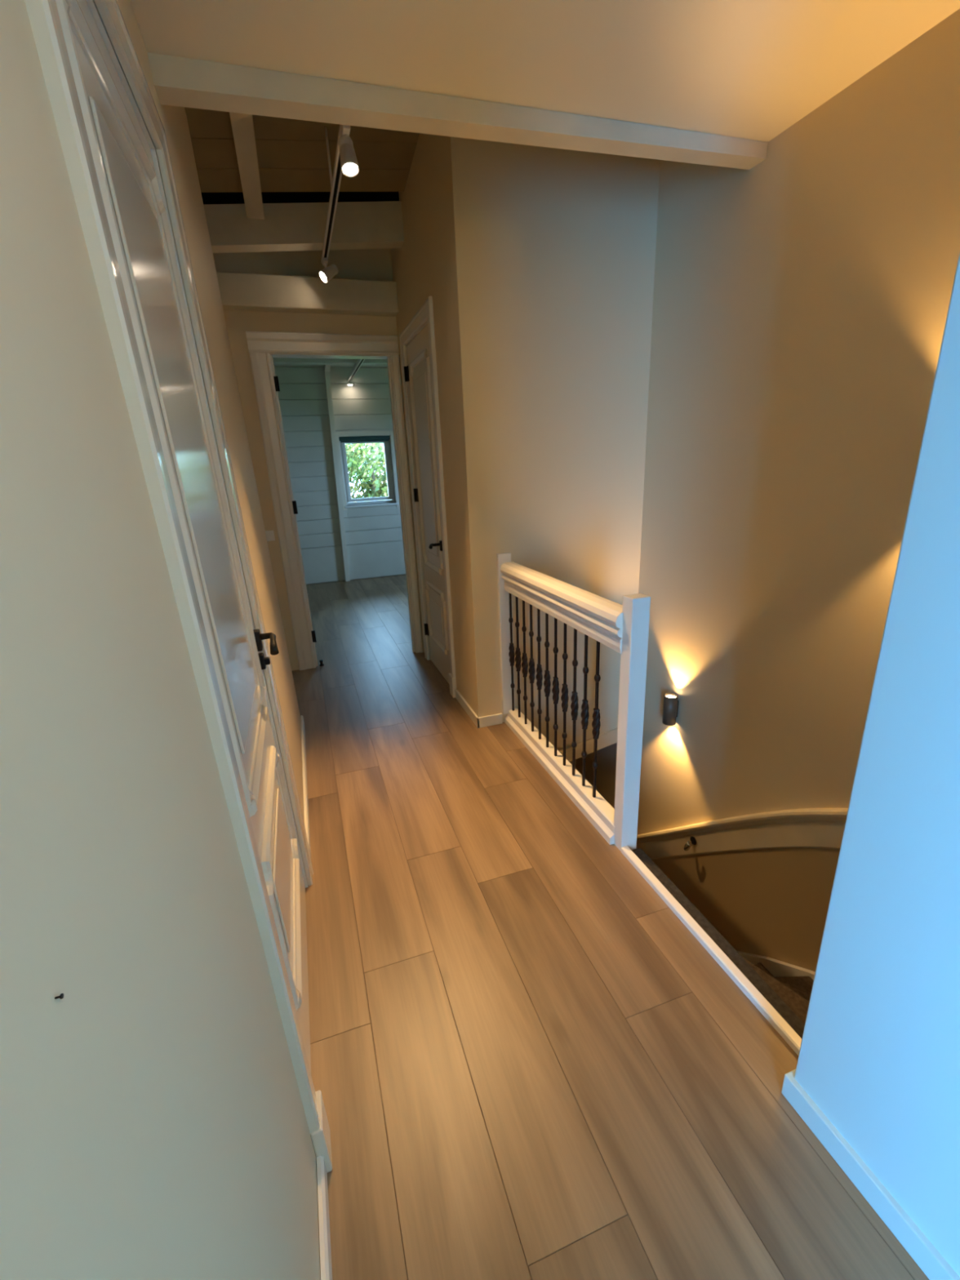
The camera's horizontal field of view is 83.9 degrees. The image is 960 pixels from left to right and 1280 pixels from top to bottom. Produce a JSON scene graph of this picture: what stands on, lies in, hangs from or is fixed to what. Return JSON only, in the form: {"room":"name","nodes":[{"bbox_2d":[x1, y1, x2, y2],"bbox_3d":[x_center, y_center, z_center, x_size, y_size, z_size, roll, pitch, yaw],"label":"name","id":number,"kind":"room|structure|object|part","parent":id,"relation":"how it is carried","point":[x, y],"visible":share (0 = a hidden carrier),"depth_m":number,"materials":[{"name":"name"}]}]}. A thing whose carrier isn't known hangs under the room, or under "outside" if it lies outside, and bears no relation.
{"room":"upstairs hallway landing","nodes":[
{"label":"upstairs hallway landing","id":0,"kind":"room"},
{"bbox_2d":[0,0,320,1279],"bbox_3d":[-0.682,-0.400,1.099,0.140,3.300,4.150,-10,19,-16],"label":"wall","id":1,"kind":"structure","parent":0,"point":[153,1124],"depth_m":0.51,"materials":[{"name":"beige paint"}]},
{"bbox_2d":[54,993,63,999],"bbox_3d":[-0.274,0.233,0.348,0.004,0.003,0.003,-8,19,-17],"label":"nail","id":2,"kind":"object","parent":1,"relation":"attached to","point":[61,996],"visible":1,"depth_m":0.35,"materials":[{"name":"black metal"}]},
{"bbox_2d":[24,0,332,1173],"bbox_3d":[-0.659,-0.052,1.343,0.211,2.485,1.069,-10,19,-16],"label":"door","id":3,"kind":"structure","parent":1,"relation":"in","point":[110,129],"depth_m":1.10,"materials":[{"name":"white wood"}]},
{"bbox_3d":[-0.652,-0.368,1.250,0.017,1.444,0.699,-10,19,-16],"label":"panel moulding","id":4,"kind":"part","parent":3,"relation":"part of","materials":[{"name":"beige wood"}]},
{"bbox_3d":[-0.657,-0.367,1.248,0.006,1.200,0.455,-10,19,-16],"label":"panel","id":5,"kind":"part","parent":3,"relation":"part of","materials":[{"name":"beige"}]},
{"bbox_3d":[-0.728,0.070,1.793,0.042,0.052,0.032,-10,19,-16],"label":"lock plate","id":6,"kind":"part","parent":3,"relation":"part of","materials":[{"name":"black metal"}]},
{"bbox_3d":[-0.682,0.011,1.743,0.059,0.050,0.140,-19,24,-41],"label":"lever","id":7,"kind":"part","parent":3,"relation":"part of","materials":[{"name":"black metal"}]},
{"bbox_3d":[-0.582,0.659,1.593,0.017,0.474,0.699,-10,19,-16],"label":"panel moulding","id":8,"kind":"part","parent":3,"relation":"part of","materials":[{"name":"beige wood"}]},
{"bbox_3d":[-0.587,0.660,1.592,0.006,0.230,0.455,-10,19,-16],"label":"panel","id":9,"kind":"part","parent":3,"relation":"part of","materials":[{"name":"beige wood"}]},
{"bbox_2d":[300,715,311,856],"bbox_3d":[-0.941,0.731,2.873,0.015,0.070,1.440,-8,19,-17],"label":"baseboard","id":10,"kind":"structure","parent":1,"relation":"attached to","point":[303,734],"depth_m":2.74,"materials":[{"name":"white wood"}]},
{"bbox_2d":[316,1155,332,1279],"bbox_3d":[-0.109,1.466,0.508,0.015,0.070,1.665,-8,19,-17],"label":"baseboard","id":11,"kind":"structure","parent":1,"relation":"attached to","point":[322,1188],"depth_m":1.14,"materials":[{"name":"white wood"}]},
{"bbox_2d":[184,106,419,192],"bbox_3d":[-1.334,-2.417,2.209,2.425,0.494,1.684,-8,19,-17],"label":"boards","id":12,"kind":"object","parent":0,"point":[292,153],"depth_m":2.88,"materials":[{"name":"brown wood"}]},
{"bbox_2d":[229,111,264,219],"bbox_3d":[-1.078,-2.461,2.369,0.098,0.376,1.840,-8,19,-17],"label":"rafter","id":13,"kind":"object","parent":12,"relation":"attached to","point":[242,126],"visible":0.33,"depth_m":2.76,"materials":[{"name":"white wood"}]},
{"bbox_2d":[320,124,342,263],"bbox_3d":[-0.741,-2.486,2.634,0.038,0.453,2.080,-8,19,-17],"label":"track","id":14,"kind":"object","parent":12,"relation":"hanging from","point":[335,180],"visible":0.45,"depth_m":2.77,"materials":[{"name":"metal"}]},
{"bbox_2d":[318,257,337,283],"bbox_3d":[-1.025,-2.482,3.607,0.088,0.136,0.134,10,22,34],"label":"spotlight","id":15,"kind":"object","parent":14,"relation":"attached to","point":[326,274],"visible":1,"depth_m":3.59,"materials":[{"name":"white paint"}]},
{"bbox_2d":[338,124,359,177],"bbox_3d":[-0.552,-2.044,2.236,0.076,0.158,0.100,-8,19,-17],"label":"spotlight","id":16,"kind":"object","parent":14,"relation":"attached to","point":[348,162],"visible":0.95,"depth_m":2.22,"materials":[{"name":"white paint"}]},
{"bbox_2d":[213,248,397,671],"bbox_3d":[-1.185,-1.529,4.167,5.800,3.620,0.120,-8,19,-17],"label":"wall","id":17,"kind":"structure","parent":0,"point":[375,264],"depth_m":3.85,"materials":[{"name":"beige paint"}]},
{"bbox_2d":[265,530,275,541],"bbox_3d":[-1.641,-0.810,4.155,0.080,0.080,0.016,-8,19,-17],"label":"light switch","id":18,"kind":"object","parent":17,"relation":"attached to","point":[269,534],"visible":0.62,"depth_m":4.15,"materials":[{"name":"white paint"}]},
{"bbox_2d":[216,271,398,316],"bbox_3d":[-1.707,-2.347,3.597,2.305,0.197,0.120,-8,19,-17],"label":"beam","id":19,"kind":"structure","parent":17,"relation":"attached to","point":[243,291],"depth_m":3.70,"materials":[{"name":"white wood"}]},
{"bbox_2d":[245,331,423,670],"bbox_3d":[-1.096,-1.043,4.340,1.073,2.541,0.149,-8,19,-17],"label":"door frame","id":20,"kind":"structure","parent":17,"relation":"in","point":[263,346],"depth_m":4.11,"materials":[{"name":"white wood"}]},
{"bbox_3d":[-1.517,-0.896,4.168,0.135,2.406,0.024,-8,19,-17],"label":"casing","id":21,"kind":"part","parent":20,"relation":"part of","materials":[{"name":"white wood"}]},
{"bbox_3d":[-1.128,-2.167,3.910,1.073,0.135,0.024,-8,19,-17],"label":"head casing","id":22,"kind":"part","parent":20,"relation":"part of","materials":[{"name":"white wood"}]},
{"bbox_3d":[-0.596,-1.031,4.450,0.066,2.406,0.024,-8,19,-17],"label":"casing","id":23,"kind":"part","parent":20,"relation":"part of","materials":[{"name":"white wood"}]},
{"bbox_2d":[273,364,387,366],"bbox_3d":[-1.825,-3.472,5.329,5.800,0.703,3.796,-8,19,-17],"label":"ceiling","id":24,"kind":"structure","parent":0,"point":[273,364],"depth_m":7.26,"materials":[{"name":"white wood"}]},
{"bbox_2d":[324,364,330,371],"bbox_3d":[-1.577,-3.495,5.694,0.064,0.660,3.280,-8,19,-17],"label":"rafter","id":25,"kind":"object","parent":24,"relation":"attached to","point":[326,367],"visible":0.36,"depth_m":7.10,"materials":[{"name":"white wood"}]},
{"bbox_2d":[274,365,405,584],"bbox_3d":[-2.332,-1.274,8.025,5.800,6.600,0.170,-8,19,-17],"label":"wall","id":26,"kind":"structure","parent":0,"point":[373,534],"depth_m":7.63,"materials":[{"name":"white wood"}]},
{"bbox_2d":[335,431,399,510],"bbox_3d":[-1.651,-2.489,7.862,0.850,1.070,0.215,-8,19,-17],"label":"window","id":27,"kind":"structure","parent":26,"relation":"in","point":[371,437],"depth_m":7.82,"materials":[{"name":"white"}]},
{"bbox_2d":[338,435,390,442],"bbox_3d":[-1.661,-2.896,7.702,0.720,0.073,0.060,-8,19,-17],"label":"roller blind","id":28,"kind":"object","parent":27,"relation":"attached to","point":[342,438],"depth_m":7.68,"materials":[{"name":"teal"}]},
{"bbox_3d":[-1.670,-2.506,7.916,0.650,0.860,0.055,-8,19,-17],"label":"sash","id":29,"kind":"part","parent":27,"relation":"part of","materials":[{"name":"white"}]},
{"bbox_3d":[-1.620,-2.016,7.987,0.790,0.030,0.155,-8,19,-17],"label":"sill","id":30,"kind":"part","parent":27,"relation":"part of","materials":[{"name":"white wood"}]},
{"bbox_2d":[390,133,473,710],"bbox_3d":[-0.315,-1.345,3.691,0.110,3.450,1.600,-8,19,-17],"label":"wall","id":31,"kind":"structure","parent":0,"point":[421,267],"depth_m":3.15,"materials":[{"name":"beige paint"}]},
{"bbox_2d":[203,200,404,253],"bbox_3d":[-1.606,-2.473,3.207,2.305,0.415,0.120,-8,19,-17],"label":"ceiling beam","id":32,"kind":"structure","parent":31,"relation":"attached to","point":[297,226],"depth_m":3.31,"materials":[{"name":"white wood"}]},
{"bbox_2d":[201,191,399,204],"bbox_3d":[-1.620,-2.711,3.139,2.305,0.500,0.020,-8,19,-17],"label":"board","id":33,"kind":"object","parent":32,"relation":"attached to","point":[267,197],"visible":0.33,"depth_m":3.30,"materials":[{"name":"black"}]},
{"bbox_2d":[399,296,456,697],"bbox_3d":[-0.354,-0.914,3.885,0.171,2.515,0.942,-8,19,-17],"label":"door","id":34,"kind":"structure","parent":31,"relation":"in","point":[418,356],"depth_m":3.81,"materials":[{"name":"white painted wood"},{"name":"black iron"}]},
{"bbox_3d":[-0.385,-1.210,3.786,0.017,1.444,0.574,-8,19,-17],"label":"panel moulding","id":35,"kind":"part","parent":34,"relation":"part of","materials":[{"name":"beige wood"}]},
{"bbox_3d":[-0.380,-1.210,3.788,0.006,1.200,0.330,-8,19,-17],"label":"panel","id":36,"kind":"part","parent":34,"relation":"part of","materials":[{"name":"beige wood"}]},
{"bbox_3d":[-0.307,-0.649,3.685,0.071,0.051,0.125,-8,19,-17],"label":"lever","id":37,"kind":"part","parent":34,"relation":"part of","materials":[{"name":"black metal"}]},
{"bbox_3d":[-0.338,-0.179,4.123,0.017,0.474,0.574,-8,19,-17],"label":"panel moulding","id":38,"kind":"part","parent":34,"relation":"part of","materials":[{"name":"beige wood"}]},
{"bbox_3d":[-0.333,-0.180,4.125,0.006,0.230,0.330,-8,19,-17],"label":"panel","id":39,"kind":"part","parent":34,"relation":"part of","materials":[{"name":"beige wood"}]},
{"bbox_2d":[455,688,479,727],"bbox_3d":[-0.090,0.455,3.599,0.014,0.070,0.504,-8,19,-17],"label":"baseboard","id":40,"kind":"structure","parent":31,"relation":"attached to","point":[460,698],"depth_m":3.57,"materials":[{"name":"white wood"}]},
{"bbox_2d":[129,0,959,142],"bbox_3d":[0.351,-1.097,-0.632,5.800,0.115,5.250,-8,19,-17],"label":"ceiling","id":41,"kind":"structure","parent":0,"point":[748,69],"depth_m":1.61,"materials":[{"name":"beige paint"}]},
{"bbox_2d":[147,52,768,169],"bbox_3d":[0.095,-1.847,1.912,2.281,0.128,0.090,-8,19,-17],"label":"beam","id":42,"kind":"structure","parent":41,"relation":"attached to","point":[181,82],"depth_m":1.80,"materials":[{"name":"white wood"}]},
{"bbox_2d":[444,136,660,747],"bbox_3d":[0.447,-1.048,3.113,1.135,3.720,0.100,-8,19,-17],"label":"wall","id":43,"kind":"structure","parent":0,"point":[553,250],"depth_m":2.93,"materials":[{"name":"beige paint"}]},
{"bbox_2d":[476,713,502,728],"bbox_3d":[0.062,0.513,3.400,0.169,0.070,0.014,-8,19,-17],"label":"baseboard","id":44,"kind":"structure","parent":43,"relation":"attached to","point":[495,719],"depth_m":3.39,"materials":[{"name":"white wood"}]},
{"bbox_2d":[559,727,617,761],"bbox_3d":[0.654,0.775,3.691,0.910,0.280,0.012,-8,19,-17],"label":"trim board","id":45,"kind":"object","parent":43,"relation":"attached to","point":[608,738],"depth_m":3.72,"materials":[{"name":"beige paint"}]},
{"bbox_2d":[291,574,928,1279],"bbox_3d":[-0.433,0.848,3.039,5.982,0.300,11.260,-8,19,-17],"label":"floor","id":46,"kind":"structure","parent":0,"point":[526,1064],"depth_m":1.54,"materials":[{"name":"brown wood"}]},
{"bbox_2d":[319,659,324,666],"bbox_3d":[-1.367,0.195,4.606,0.040,0.048,0.040,-8,19,-17],"label":"door stop","id":47,"kind":"object","parent":46,"relation":"on","point":[321,661],"visible":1,"depth_m":4.60,"materials":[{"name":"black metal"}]},
{"bbox_2d":[324,368,350,581],"bbox_3d":[-2.044,-2.304,7.673,0.128,2.950,0.070,-8,19,-17],"label":"post","id":48,"kind":"object","parent":46,"relation":"on","point":[327,379],"visible":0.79,"depth_m":7.62,"materials":[{"name":"white wood"}]},
{"bbox_2d":[496,552,650,851],"bbox_3d":[0.385,0.192,2.695,0.119,1.110,1.315,-8,19,-17],"label":"balustrade","id":49,"kind":"object","parent":46,"relation":"on","point":[624,628],"visible":1,"depth_m":2.44,"materials":[{"name":"white wood"}]},
{"bbox_3d":[0.160,-0.020,3.261,0.080,1.020,0.028,-8,19,-17],"label":"wall post","id":50,"kind":"part","parent":49,"relation":"part of","materials":[{"name":"white wood"}]},
{"bbox_3d":[0.400,0.658,2.872,0.088,0.092,1.254,-8,19,-17],"label":"rail","id":51,"kind":"part","parent":49,"relation":"part of","materials":[{"name":"white wood"}]},
{"bbox_3d":[0.363,-0.205,2.590,0.112,0.166,1.244,-8,19,-17],"label":"handrail","id":52,"kind":"part","parent":49,"relation":"part of","materials":[{"name":"white wood"}]},
{"bbox_3d":[0.600,0.365,2.135,0.076,1.110,0.067,-8,19,-17],"label":"newel post","id":53,"kind":"part","parent":49,"relation":"part of","materials":[{"name":"white wood"}]},
{"bbox_2d":[621,845,801,1055],"bbox_3d":[0.762,1.028,1.847,0.036,0.054,0.928,-8,19,-17],"label":"trim","id":54,"kind":"structure","parent":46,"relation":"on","point":[769,1012],"depth_m":1.74,"materials":[{"name":"white wood"}]},
{"bbox_2d":[631,848,815,1038],"bbox_3d":[0.987,2.055,3.169,0.922,2.804,3.219,-8,19,-17],"label":"staircase","id":55,"kind":"structure","parent":46,"relation":"attached to","point":[787,987],"depth_m":1.91,"materials":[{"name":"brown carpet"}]},
{"bbox_2d":[558,8,959,971],"bbox_3d":[1.274,0.272,3.196,0.125,6.350,4.420,-8,19,-17],"label":"wall","id":56,"kind":"structure","parent":0,"point":[802,295],"depth_m":2.37,"materials":[{"name":"beige paint"}]},
{"bbox_2d":[662,693,678,725],"bbox_3d":[1.167,0.423,3.272,0.086,0.184,0.078,-8,19,-17],"label":"wall sconce","id":57,"kind":"object","parent":56,"relation":"attached to","point":[670,700],"visible":1,"depth_m":3.25,"materials":[{"name":"brown metal"}]},
{"bbox_2d":[684,836,696,850],"bbox_3d":[1.274,1.234,3.237,0.050,0.095,0.128,12,23,38],"label":"wall hook","id":58,"kind":"object","parent":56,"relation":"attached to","point":[687,846],"visible":1,"depth_m":3.21,"materials":[{"name":"black metal"}]},
{"bbox_3d":[1.264,1.236,3.235,0.048,0.095,0.115,7,21,28],"label":"arm","id":59,"kind":"part","parent":58,"relation":"part of","materials":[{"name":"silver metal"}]},
{"bbox_2d":[635,808,848,859],"bbox_3d":[1.287,1.356,3.396,0.044,2.635,3.235,-8,19,-17],"label":"trim","id":60,"kind":"structure","parent":56,"relation":"attached to","point":[804,828],"depth_m":2.77,"materials":[{"name":"white wood"}]},
{"bbox_2d":[794,252,959,1276],"bbox_3d":[1.043,0.072,0.231,0.100,2.790,1.612,-8,19,-17],"label":"wall","id":61,"kind":"structure","parent":0,"point":[879,1055],"depth_m":1.01,"materials":[{"name":"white paint"}]},
{"bbox_2d":[781,1069,959,1279],"bbox_3d":[1.093,1.362,0.657,0.115,0.070,1.626,-8,19,-17],"label":"baseboard","id":62,"kind":"structure","parent":61,"relation":"attached to","point":[926,1256],"depth_m":1.17,"materials":[{"name":"teal paint"}]},
{"bbox_3d":[-3.323,0.747,1.979,0.150,6.600,11.580,-8,19,-17],"label":"wall","id":63,"kind":"structure","parent":0,"visible":0},
{"bbox_2d":[272,357,387,365],"bbox_3d":[-2.074,-3.303,6.220,5.800,0.150,0.140,-8,19,-17],"label":"beam","id":64,"kind":"structure","parent":63,"relation":"attached to","point":[276,360],"depth_m":6.27,"materials":[{"name":"white wood"}]},
{"bbox_2d":[346,359,364,382],"bbox_3d":[-1.466,-3.285,6.401,0.048,0.047,2.170,-8,19,-17],"label":"track","id":65,"kind":"object","parent":64,"relation":"attached to","point":[359,362],"visible":0.45,"depth_m":6.55,"materials":[{"name":"metal"}]},
{"bbox_2d":[347,380,352,385],"bbox_3d":[-1.775,-3.513,7.298,0.068,0.055,0.068,-8,19,-17],"label":"spotlight","id":66,"kind":"object","parent":65,"relation":"attached to","point":[349,383],"visible":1,"depth_m":7.28,"materials":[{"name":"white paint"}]},
{"label":"outside","id":67,"kind":"structure","parent":0,"visible":0},
{"bbox_3d":[-4.579,0.224,15.029,60.000,0.200,90.000,-8,19,-17],"label":"ground","id":68,"kind":"structure","parent":67,"visible":0},
{"bbox_2d":[345,442,388,502],"bbox_3d":[-2.425,-2.550,12.973,5.054,6.076,3.207,-9,19,-20],"label":"tree","id":69,"kind":"object","parent":68,"relation":"on","point":[371,482],"visible":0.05,"depth_m":12.04,"materials":[{"name":"green plant"}]}
]}

